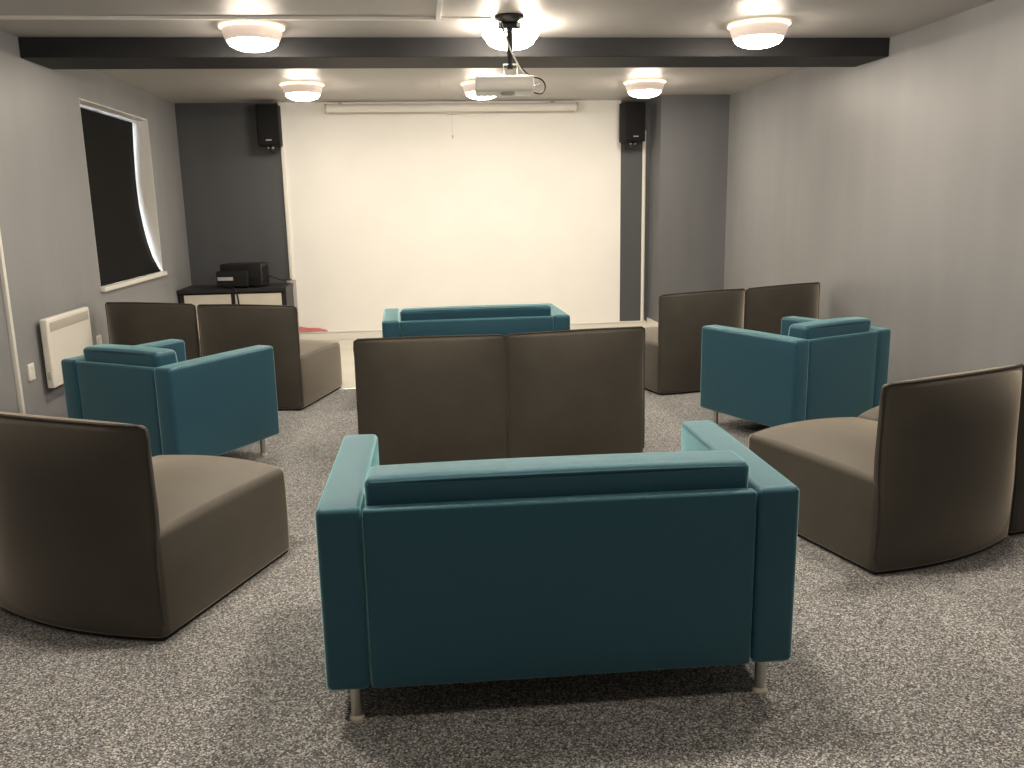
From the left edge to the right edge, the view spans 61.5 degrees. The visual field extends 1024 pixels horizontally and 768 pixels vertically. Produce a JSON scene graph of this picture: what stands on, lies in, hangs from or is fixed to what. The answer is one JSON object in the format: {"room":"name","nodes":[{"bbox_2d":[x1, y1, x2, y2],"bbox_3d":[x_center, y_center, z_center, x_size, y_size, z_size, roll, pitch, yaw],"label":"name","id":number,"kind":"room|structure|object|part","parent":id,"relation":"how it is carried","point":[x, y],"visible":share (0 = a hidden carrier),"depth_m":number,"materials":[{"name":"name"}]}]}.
{"room":"screening room","nodes":[
{"label":"screening room","id":0,"kind":"room"},
{"bbox_2d":[0,30,191,417],"bbox_3d":[-3.169,-0.580,3.975,0.280,2.656,12.253,-2,12,-6],"label":"wall","id":1,"kind":"structure","parent":0,"point":[47,227],"depth_m":6.17,"materials":[{"name":"grey paint"}]},
{"bbox_2d":[0,231,25,413],"bbox_3d":[-3.164,-0.852,5.316,0.024,2.638,0.037,-2,12,-6],"label":"cable trunking","id":2,"kind":"object","parent":1,"relation":"attached to","point":[3,275],"visible":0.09,"depth_m":5.41,"materials":[{"name":"white plastic"}]},
{"bbox_2d":[26,363,35,380],"bbox_3d":[-3.174,-0.080,5.689,0.018,0.110,0.086,-2,12,-6],"label":"wall socket","id":3,"kind":"object","parent":1,"relation":"attached to","point":[30,367],"visible":1,"depth_m":5.67,"materials":[{"name":"white plastic"}]},
{"bbox_2d":[39,307,92,388],"bbox_3d":[-3.202,-0.273,6.204,0.082,0.484,0.774,-2,12,-6],"label":"heater","id":4,"kind":"object","parent":1,"relation":"attached to","point":[64,335],"visible":0.82,"depth_m":6.02,"materials":[{"name":"white plastic"}]},
{"bbox_3d":[-3.145,-0.055,5.862,0.024,0.060,0.008,-2,12,-6],"label":"control panel","id":5,"kind":"part","parent":4,"relation":"part of","materials":[{"name":"beige plastic"}]},
{"bbox_2d":[49,311,88,331],"bbox_3d":[-3.167,-0.453,6.172,0.004,0.063,0.700,-2,12,-6],"label":"grille","id":6,"kind":"object","parent":4,"relation":"attached to","point":[63,322],"depth_m":6.14,"materials":[{"name":"beige metal"}]},
{"bbox_2d":[96,334,101,344],"bbox_3d":[-3.309,-0.338,6.910,0.018,0.110,0.086,-2,12,-6],"label":"wall socket","id":7,"kind":"object","parent":1,"relation":"attached to","point":[98,337],"visible":0.76,"depth_m":6.89,"materials":[{"name":"white plastic"}]},
{"bbox_2d":[79,98,166,291],"bbox_3d":[-3.554,-1.665,7.720,0.270,1.515,1.795,-2,12,-6],"label":"window","id":8,"kind":"structure","parent":1,"relation":"in","point":[142,159],"depth_m":8.49,"materials":[{"name":"white paint"}]},
{"bbox_3d":[-3.663,-1.671,7.694,0.050,1.485,1.760,-2,12,-6],"label":"frame","id":9,"kind":"part","parent":8,"relation":"part of","materials":[{"name":"white paint"}]},
{"bbox_2d":[80,108,160,286],"bbox_3d":[-3.538,-1.665,7.697,0.156,1.443,1.714,-2,12,-6],"label":"roller blind","id":10,"kind":"object","parent":8,"relation":"attached to","point":[124,253],"visible":0.77,"depth_m":7.79,"materials":[{"name":"black fabric"}]},
{"bbox_3d":[-3.516,-0.944,7.873,0.220,0.040,1.795,-2,12,-6],"label":"sill","id":11,"kind":"part","parent":8,"relation":"part of","materials":[{"name":"white paint"}]},
{"bbox_2d":[174,100,650,330],"bbox_3d":[-0.644,-1.908,10.091,6.585,2.656,0.250,-2,12,-6],"label":"wall","id":12,"kind":"structure","parent":0,"point":[386,210],"depth_m":9.90,"materials":[{"name":"white paint"}]},
{"bbox_2d":[255,104,282,152],"bbox_3d":[-2.638,-2.781,9.388,0.235,0.494,0.313,-3,12,-7],"label":"wall speaker","id":13,"kind":"object","parent":12,"relation":"attached to","point":[268,116],"visible":1,"depth_m":9.24,"materials":[{"name":"black plastic"}]},
{"bbox_2d":[256,105,278,143],"bbox_3d":[-2.620,-2.783,9.239,0.215,0.410,0.016,-3,12,-7],"label":"grille","id":14,"kind":"object","parent":13,"relation":"attached to","point":[267,116],"depth_m":9.23,"materials":[{"name":"black fabric"}]},
{"bbox_2d":[278,102,292,279],"bbox_3d":[-2.547,-2.151,9.688,0.034,1.946,0.028,-2,12,-6],"label":"cable trunking","id":15,"kind":"object","parent":12,"relation":"attached to","point":[279,103],"visible":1,"depth_m":9.70,"materials":[{"name":"white plastic"}]},
{"bbox_2d":[324,101,578,137],"bbox_3d":[-0.657,-2.963,9.680,2.834,0.395,0.117,-2,12,-6],"label":"projector screen","id":16,"kind":"object","parent":12,"relation":"attached to","point":[449,108],"visible":1,"depth_m":9.61,"materials":[{"name":"white plastic"}]},
{"bbox_2d":[300,317,657,339],"bbox_3d":[-0.021,-0.625,10.062,4.955,0.138,0.478,-2,12,-6],"label":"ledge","id":17,"kind":"structure","parent":12,"relation":"attached to","point":[377,333],"depth_m":10.10,"materials":[{"name":"white paint"}]},
{"bbox_2d":[299,327,327,331],"bbox_3d":[-2.309,-0.641,10.024,0.320,0.065,0.036,-2,12,-6],"label":"folded cloth","id":18,"kind":"object","parent":17,"relation":"on","point":[302,329],"visible":1,"depth_m":10.01,"materials":[{"name":"red fabric"}]},
{"bbox_2d":[619,101,645,148],"bbox_3d":[1.352,-2.933,9.775,0.235,0.494,0.313,-4,12,-13],"label":"wall speaker","id":19,"kind":"object","parent":12,"relation":"attached to","point":[631,113],"visible":1,"depth_m":9.63,"materials":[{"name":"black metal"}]},
{"bbox_2d":[627,102,644,139],"bbox_3d":[1.385,-2.935,9.629,0.215,0.410,0.016,-4,12,-13],"label":"grille","id":20,"kind":"object","parent":19,"relation":"attached to","point":[635,110],"depth_m":9.62,"materials":[{"name":"black fabric"}]},
{"bbox_2d":[640,130,645,320],"bbox_3d":[1.553,-1.849,10.194,0.042,2.215,0.042,-2,12,-6],"label":"pipe","id":21,"kind":"object","parent":12,"relation":"attached to","point":[644,142],"visible":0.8,"depth_m":10.18,"materials":[{"name":"white paint"}]},
{"bbox_2d":[0,0,994,102],"bbox_3d":[-0.032,-2.081,4.009,6.685,0.150,12.253,-2,12,-6],"label":"ceiling","id":22,"kind":"structure","parent":0,"point":[553,18],"depth_m":5.69,"materials":[{"name":"paint"}]},
{"bbox_2d":[0,0,490,20],"bbox_3d":[-1.523,-1.945,3.909,3.090,0.018,2.722,-2,12,-6],"label":"cable trunking","id":23,"kind":"object","parent":22,"relation":"attached to","point":[438,17],"depth_m":5.20,"materials":[{"name":"white plastic"}]},
{"bbox_2d":[218,21,284,51],"bbox_3d":[-1.662,-2.212,5.521,0.408,0.152,0.408,-2,12,-6],"label":"ceiling lamp","id":24,"kind":"object","parent":22,"relation":"attached to","point":[247,36],"visible":1,"depth_m":5.40,"materials":[{"name":"white glass"}]},
{"bbox_2d":[227,37,277,51],"bbox_3d":[-1.662,-2.170,5.530,0.316,0.066,0.316,-2,12,-6],"label":"diffuser","id":25,"kind":"object","parent":24,"relation":"attached to","point":[247,44],"depth_m":5.44,"materials":[{"name":"white glass"}]},
{"bbox_2d":[280,82,323,100],"bbox_3d":[-1.977,-2.752,8.133,0.408,0.152,0.408,-2,12,-6],"label":"ceiling lamp","id":26,"kind":"object","parent":22,"relation":"attached to","point":[298,91],"visible":1,"depth_m":8.01,"materials":[{"name":"white glass"}]},
{"bbox_2d":[286,92,319,100],"bbox_3d":[-1.976,-2.710,8.142,0.316,0.066,0.316,-2,12,-6],"label":"diffuser","id":27,"kind":"object","parent":26,"relation":"attached to","point":[298,96],"depth_m":8.04,"materials":[{"name":"white glass"}]},
{"bbox_2d":[18,37,889,68],"bbox_3d":[-0.275,-2.411,6.268,6.085,0.140,0.505,-2,12,-6],"label":"ceiling beam","id":28,"kind":"structure","parent":22,"relation":"attached to","point":[49,52],"depth_m":6.09,"materials":[{"name":"black paint"}]},
{"bbox_2d":[461,81,493,99],"bbox_3d":[-0.287,-2.818,8.291,0.408,0.152,0.408,-2,12,-6],"label":"ceiling lamp","id":29,"kind":"object","parent":22,"relation":"attached to","point":[468,87],"visible":0.44,"depth_m":8.19,"materials":[{"name":"white glass"}]},
{"bbox_2d":[466,91,493,99],"bbox_3d":[-0.286,-2.776,8.300,0.316,0.066,0.316,-2,12,-6],"label":"diffuser","id":30,"kind":"object","parent":29,"relation":"attached to","point":[471,94],"depth_m":8.23,"materials":[{"name":"white glass"}]},
{"bbox_2d":[482,20,538,50],"bbox_3d":[-0.009,-2.267,5.636,0.376,0.152,0.376,-2,12,-6],"label":"ceiling lamp","id":31,"kind":"object","parent":22,"relation":"attached to","point":[524,37],"visible":0.77,"depth_m":5.52,"materials":[{"name":"white glass"}]},
{"bbox_2d":[494,13,528,75],"bbox_3d":[-0.013,-2.099,5.377,0.221,0.375,0.188,-2,12,-6],"label":"mount","id":32,"kind":"object","parent":22,"relation":"attached to","point":[510,21],"visible":0.77,"depth_m":5.33,"materials":[{"name":"black metal"}]},
{"bbox_3d":[-0.017,-2.263,5.343,0.188,0.040,0.188,-2,12,-6],"label":"ceiling plate","id":33,"kind":"part","parent":32,"relation":"part of","materials":[{"name":"black plastic"}]},
{"bbox_2d":[475,18,545,96],"bbox_3d":[-0.014,-2.041,5.361,0.445,0.480,0.320,-1,12,-2],"label":"projector","id":34,"kind":"object","parent":32,"relation":"hanging from","point":[485,86],"visible":1,"depth_m":5.25,"materials":[{"name":"white plastic"}]},
{"bbox_3d":[-0.051,-1.863,5.391,0.365,0.096,0.310,-1,12,-2],"label":"casing","id":35,"kind":"part","parent":34,"relation":"part of","materials":[{"name":"white plastic"}]},
{"bbox_3d":[0.019,-2.067,5.357,0.327,0.429,0.057,2,12,13],"label":"power cord","id":36,"kind":"part","parent":34,"relation":"part of","materials":[{"name":"white plastic"}]},
{"bbox_3d":[0.071,-2.020,5.356,0.279,0.428,0.039,0,12,7],"label":"video cord","id":37,"kind":"part","parent":34,"relation":"part of","materials":[{"name":"white plastic"}]},
{"bbox_2d":[624,79,665,97],"bbox_3d":[1.296,-2.872,8.407,0.408,0.152,0.408,-2,12,-6],"label":"ceiling lamp","id":38,"kind":"object","parent":22,"relation":"attached to","point":[643,88],"visible":1,"depth_m":8.28,"materials":[{"name":"white glass"}]},
{"bbox_2d":[628,90,660,97],"bbox_3d":[1.296,-2.830,8.416,0.316,0.066,0.316,-2,12,-6],"label":"diffuser","id":39,"kind":"object","parent":38,"relation":"attached to","point":[635,93],"depth_m":8.32,"materials":[{"name":"white glass"}]},
{"bbox_2d":[727,19,790,48],"bbox_3d":[1.646,-2.323,5.750,0.408,0.152,0.408,-2,12,-6],"label":"ceiling lamp","id":40,"kind":"object","parent":22,"relation":"attached to","point":[757,33],"visible":1,"depth_m":5.62,"materials":[{"name":"white glass"}]},
{"bbox_2d":[734,34,782,48],"bbox_3d":[1.647,-2.280,5.759,0.316,0.066,0.316,-2,12,-6],"label":"diffuser","id":41,"kind":"object","parent":40,"relation":"attached to","point":[749,41],"depth_m":5.67,"materials":[{"name":"white glass"}]},
{"bbox_2d":[0,339,1023,767],"bbox_3d":[0.020,0.651,4.581,6.685,0.120,12.253,-2,12,-6],"label":"floor","id":42,"kind":"structure","parent":0,"point":[922,667],"depth_m":2.73,"materials":[{"name":"carpet"}]},
{"bbox_2d":[0,412,289,640],"bbox_3d":[-1.489,0.423,3.514,0.850,0.818,1.032,3,13,21],"label":"seat","id":43,"kind":"object","parent":42,"relation":"on","point":[101,535],"visible":1,"depth_m":3.06,"materials":[{"name":"brown fabric"}]},
{"bbox_3d":[-1.636,0.495,3.135,0.830,0.779,0.208,3,13,21],"label":"backrest","id":44,"kind":"part","parent":43,"relation":"part of","materials":[{"name":"brown fabric"}]},
{"bbox_2d":[105,302,200,359],"bbox_3d":[-2.739,-0.332,7.237,0.850,0.818,1.032,2,12,16],"label":"seat","id":45,"kind":"object","parent":42,"relation":"on","point":[129,323],"visible":0.28,"depth_m":6.71,"materials":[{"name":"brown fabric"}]},
{"bbox_2d":[61,339,278,456],"bbox_3d":[-2.028,0.107,5.190,0.878,0.770,0.832,5,13,25],"label":"armchair","id":46,"kind":"object","parent":42,"relation":"on","point":[218,404],"visible":0.83,"depth_m":4.85,"materials":[{"name":"teal fabric"}]},
{"bbox_3d":[-2.197,0.164,4.847,0.608,0.560,0.056,5,13,25],"label":"panel","id":47,"kind":"part","parent":46,"relation":"part of","materials":[{"name":"teal fabric"}]},
{"bbox_3d":[-2.363,0.059,5.345,0.136,0.572,0.832,5,13,25],"label":"arm","id":48,"kind":"part","parent":46,"relation":"part of","materials":[{"name":"teal fabric"}]},
{"bbox_2d":[83,344,177,367],"bbox_3d":[-2.154,-0.053,4.900,0.598,0.332,0.182,5,13,25],"label":"cushion","id":49,"kind":"object","parent":46,"relation":"on","point":[127,355],"depth_m":4.78,"materials":[{"name":"teal fabric"}]},
{"bbox_3d":[-1.695,0.113,5.026,0.136,0.572,0.832,5,13,25],"label":"arm","id":50,"kind":"part","parent":46,"relation":"part of","materials":[{"name":"teal fabric"}]},
{"bbox_3d":[-1.559,0.376,5.388,0.033,0.121,0.033,5,13,25],"label":"leg","id":51,"kind":"part","parent":46,"relation":"part of","materials":[{"name":"silver metal"}]},
{"bbox_2d":[177,283,293,335],"bbox_3d":[-3.022,-0.738,9.546,1.139,0.683,0.577,-2,12,-6],"label":"base cabinet","id":52,"kind":"object","parent":42,"relation":"on","point":[272,293],"visible":0.34,"depth_m":9.26,"materials":[{"name":"black laminate"}]},
{"bbox_3d":[-3.256,-0.698,9.271,0.486,0.525,0.018,-2,12,-6],"label":"door","id":53,"kind":"part","parent":52,"relation":"part of","materials":[{"name":"beige wood"}]},
{"bbox_2d":[227,286,239,303],"bbox_3d":[-2.987,-0.837,9.254,0.141,0.430,0.031,2,12,15],"label":"power cable","id":54,"kind":"object","parent":52,"relation":"hanging from","point":[228,286],"visible":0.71,"depth_m":9.21,"materials":[{"name":"black plastic"}]},
{"bbox_2d":[216,262,268,287],"bbox_3d":[-2.936,-1.190,9.406,0.474,0.255,0.378,-1,12,-1],"label":"amplifier","id":55,"kind":"object","parent":52,"relation":"on","point":[236,274],"visible":0.99,"depth_m":9.26,"materials":[{"name":"black plastic"}]},
{"bbox_3d":[-3.071,-1.125,9.226,0.165,0.037,0.003,-1,12,-1],"label":"silver panel","id":56,"kind":"part","parent":55,"relation":"part of","materials":[{"name":"grey metal"}]},
{"bbox_3d":[-2.704,-1.203,9.438,0.009,0.180,0.240,-1,12,-1],"label":"panel","id":57,"kind":"part","parent":55,"relation":"part of","materials":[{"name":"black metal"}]},
{"bbox_2d":[268,275,291,280],"bbox_3d":[-2.601,-1.198,9.687,0.050,0.089,0.388,5,13,26],"label":"power cable","id":58,"kind":"object","parent":55,"relation":"attached to","point":[268,275],"visible":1,"depth_m":9.67,"materials":[{"name":"black plastic"}]},
{"bbox_3d":[-2.729,-0.719,9.325,0.486,0.525,0.018,-2,12,-6],"label":"door","id":59,"kind":"part","parent":52,"relation":"part of","materials":[{"name":"beige wood"}]},
{"bbox_2d":[197,304,341,410],"bbox_3d":[-1.908,-0.291,6.968,0.850,0.818,1.032,2,12,14],"label":"seat","id":60,"kind":"object","parent":42,"relation":"on","point":[307,371],"visible":0.68,"depth_m":6.50,"materials":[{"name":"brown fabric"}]},
{"bbox_3d":[-2.009,-0.218,6.575,0.830,0.779,0.208,2,12,14],"label":"backrest","id":61,"kind":"part","parent":60,"relation":"part of","materials":[{"name":"brown fabric"}]},
{"bbox_3d":[-1.900,-0.120,7.022,0.843,0.443,0.994,2,12,14],"label":"seat","id":62,"kind":"part","parent":60,"relation":"part of","materials":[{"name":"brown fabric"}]},
{"bbox_2d":[287,280,299,338],"bbox_3d":[-2.517,-0.842,9.923,0.097,0.713,0.044,-2,12,-6],"label":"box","id":63,"kind":"object","parent":42,"relation":"on","point":[288,281],"visible":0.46,"depth_m":9.87,"materials":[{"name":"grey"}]},
{"bbox_2d":[353,334,507,464],"bbox_3d":[-0.487,0.042,5.248,0.850,0.818,1.032,-2,12,-5],"label":"seat","id":64,"kind":"object","parent":42,"relation":"on","point":[439,398],"visible":0.79,"depth_m":4.76,"materials":[{"name":"brown fabric"}]},
{"bbox_3d":[-0.486,0.213,5.303,0.843,0.443,0.994,-2,12,-5],"label":"seat","id":65,"kind":"part","parent":64,"relation":"part of","materials":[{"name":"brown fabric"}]},
{"bbox_2d":[382,303,569,337],"bbox_3d":[-0.303,-0.276,6.863,1.416,0.770,0.832,-3,12,-7],"label":"sofa","id":66,"kind":"object","parent":42,"relation":"on","point":[504,319],"visible":0.32,"depth_m":6.43,"materials":[{"name":"teal fabric"}]},
{"bbox_3d":[-0.939,-0.269,6.784,0.136,0.572,0.832,-3,12,-7],"label":"arm","id":67,"kind":"part","parent":66,"relation":"part of","materials":[{"name":"teal fabric"}]},
{"bbox_2d":[400,304,550,320],"bbox_3d":[-0.273,-0.434,6.548,1.136,0.332,0.182,-3,12,-7],"label":"cushion","id":68,"kind":"object","parent":66,"relation":"on","point":[500,310],"depth_m":6.44,"materials":[{"name":"teal fabric"}]},
{"bbox_3d":[-0.256,-0.216,6.485,1.146,0.560,0.056,-3,12,-7],"label":"panel","id":69,"kind":"part","parent":66,"relation":"part of","materials":[{"name":"teal fabric"}]},
{"bbox_3d":[0.331,-0.325,6.934,0.136,0.572,0.832,-3,12,-7],"label":"arm","id":70,"kind":"part","parent":66,"relation":"part of","materials":[{"name":"teal fabric"}]},
{"bbox_2d":[315,420,799,721],"bbox_3d":[0.117,0.541,2.923,1.416,0.770,0.832,-2,12,-5],"label":"sofa","id":71,"kind":"object","parent":42,"relation":"on","point":[448,572],"visible":1,"depth_m":2.52,"materials":[{"name":"teal fabric"}]},
{"bbox_3d":[-0.521,0.543,2.864,0.136,0.572,0.832,-2,12,-5],"label":"arm","id":72,"kind":"part","parent":71,"relation":"part of","materials":[{"name":"teal fabric"}]},
{"bbox_3d":[-0.469,0.941,2.593,0.033,0.121,0.033,-2,12,-5],"label":"leg","id":73,"kind":"part","parent":71,"relation":"part of","materials":[{"name":"silver metal"}]},
{"bbox_2d":[364,450,748,505],"bbox_3d":[0.138,0.383,2.607,1.136,0.332,0.182,-2,12,-5],"label":"cushion","id":74,"kind":"object","parent":71,"relation":"on","point":[525,478],"depth_m":2.51,"materials":[{"name":"teal fabric"}]},
{"bbox_3d":[0.151,0.602,2.543,1.146,0.560,0.056,-2,12,-5],"label":"panel","id":75,"kind":"part","parent":71,"relation":"part of","materials":[{"name":"teal fabric"}]},
{"bbox_3d":[0.753,0.496,2.973,0.136,0.572,0.832,-2,12,-5],"label":"arm","id":76,"kind":"part","parent":71,"relation":"part of","materials":[{"name":"teal fabric"}]},
{"bbox_3d":[0.777,0.895,2.699,0.033,0.121,0.033,-2,12,-5],"label":"leg","id":77,"kind":"part","parent":71,"relation":"part of","materials":[{"name":"silver metal"}]},
{"bbox_2d":[505,326,645,457],"bbox_3d":[0.279,0.000,5.377,0.850,0.818,1.032,-4,12,-14],"label":"seat","id":78,"kind":"object","parent":42,"relation":"on","point":[575,391],"visible":0.73,"depth_m":4.90,"materials":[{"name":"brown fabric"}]},
{"bbox_3d":[0.278,0.171,5.431,0.843,0.443,0.994,-4,12,-14],"label":"seat","id":79,"kind":"part","parent":78,"relation":"part of","materials":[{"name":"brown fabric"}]},
{"bbox_2d":[645,288,745,394],"bbox_3d":[1.365,-0.421,7.290,0.850,0.818,1.032,-7,13,-24],"label":"seat","id":80,"kind":"object","parent":42,"relation":"on","point":[673,348],"visible":0.55,"depth_m":6.79,"materials":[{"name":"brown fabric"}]},
{"bbox_3d":[1.361,-0.250,7.344,0.843,0.443,0.994,-7,13,-24],"label":"seat","id":81,"kind":"part","parent":80,"relation":"part of","materials":[{"name":"brown fabric"}]},
{"bbox_2d":[744,282,819,334],"bbox_3d":[2.110,-0.514,7.665,0.850,0.818,1.032,-7,13,-27],"label":"seat","id":82,"kind":"object","parent":42,"relation":"on","point":[766,306],"visible":0.27,"depth_m":7.12,"materials":[{"name":"brown fabric"}]},
{"bbox_2d":[700,316,890,426],"bbox_3d":[1.857,-0.075,5.711,0.878,0.770,0.832,-8,14,-29],"label":"armchair","id":83,"kind":"object","parent":42,"relation":"on","point":[836,367],"visible":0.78,"depth_m":5.38,"materials":[{"name":"teal fabric"}]},
{"bbox_3d":[1.391,0.217,5.883,0.033,0.121,0.033,-8,14,-29],"label":"leg","id":84,"kind":"part","parent":83,"relation":"part of","materials":[{"name":"silver metal"}]},
{"bbox_3d":[1.535,-0.054,5.528,0.136,0.572,0.832,-8,14,-29],"label":"arm","id":85,"kind":"part","parent":83,"relation":"part of","materials":[{"name":"teal fabric"}]},
{"bbox_2d":[788,317,870,339],"bbox_3d":[1.991,-0.243,5.429,0.598,0.332,0.182,-8,14,-29],"label":"cushion","id":86,"kind":"object","parent":83,"relation":"on","point":[818,329],"depth_m":5.30,"materials":[{"name":"teal fabric"}]},
{"bbox_3d":[2.180,-0.141,5.885,0.136,0.572,0.832,-8,14,-29],"label":"arm","id":87,"kind":"part","parent":83,"relation":"part of","materials":[{"name":"teal fabric"}]},
{"bbox_3d":[2.048,-0.028,5.378,0.608,0.560,0.056,-8,14,-29],"label":"panel","id":88,"kind":"part","parent":83,"relation":"part of","materials":[{"name":"teal fabric"}]},
{"bbox_2d":[748,364,1023,574],"bbox_3d":[1.661,0.270,3.961,0.850,0.818,1.032,-7,13,-25],"label":"seat","id":89,"kind":"object","parent":42,"relation":"on","point":[929,482],"visible":0.93,"depth_m":3.52,"materials":[{"name":"brown fabric"}]},
{"bbox_3d":[1.656,0.442,4.014,0.843,0.443,0.994,-7,13,-25],"label":"seat","id":90,"kind":"part","parent":89,"relation":"part of","materials":[{"name":"brown fabric"}]},
{"bbox_3d":[1.839,0.333,3.594,0.830,0.779,0.208,-7,13,-25],"label":"backrest","id":91,"kind":"part","parent":89,"relation":"part of","materials":[{"name":"brown fabric"}]},
{"bbox_2d":[858,364,1023,535],"bbox_3d":[2.356,0.173,4.361,0.850,0.818,1.032,-9,14,-33],"label":"seat","id":92,"kind":"object","parent":42,"relation":"on","point":[1016,526],"visible":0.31,"depth_m":3.84,"materials":[{"name":"brown fabric"}]},
{"bbox_3d":[2.587,0.229,4.024,0.830,0.779,0.208,-9,14,-33],"label":"backrest","id":93,"kind":"part","parent":92,"relation":"part of","materials":[{"name":"brown fabric"}]},
{"bbox_2d":[648,95,729,321],"bbox_3d":[2.041,-2.010,10.013,0.795,2.526,0.476,-2,12,-6],"label":"wall","id":94,"kind":"structure","parent":0,"point":[689,134],"depth_m":9.76,"materials":[{"name":"grey paint"}]},
{"bbox_2d":[724,0,1023,383],"bbox_3d":[3.143,-0.835,4.617,0.250,2.656,12.253,-2,12,-6],"label":"wall","id":95,"kind":"structure","parent":0,"point":[893,184],"depth_m":6.22,"materials":[{"name":"grey paint"}]}
]}

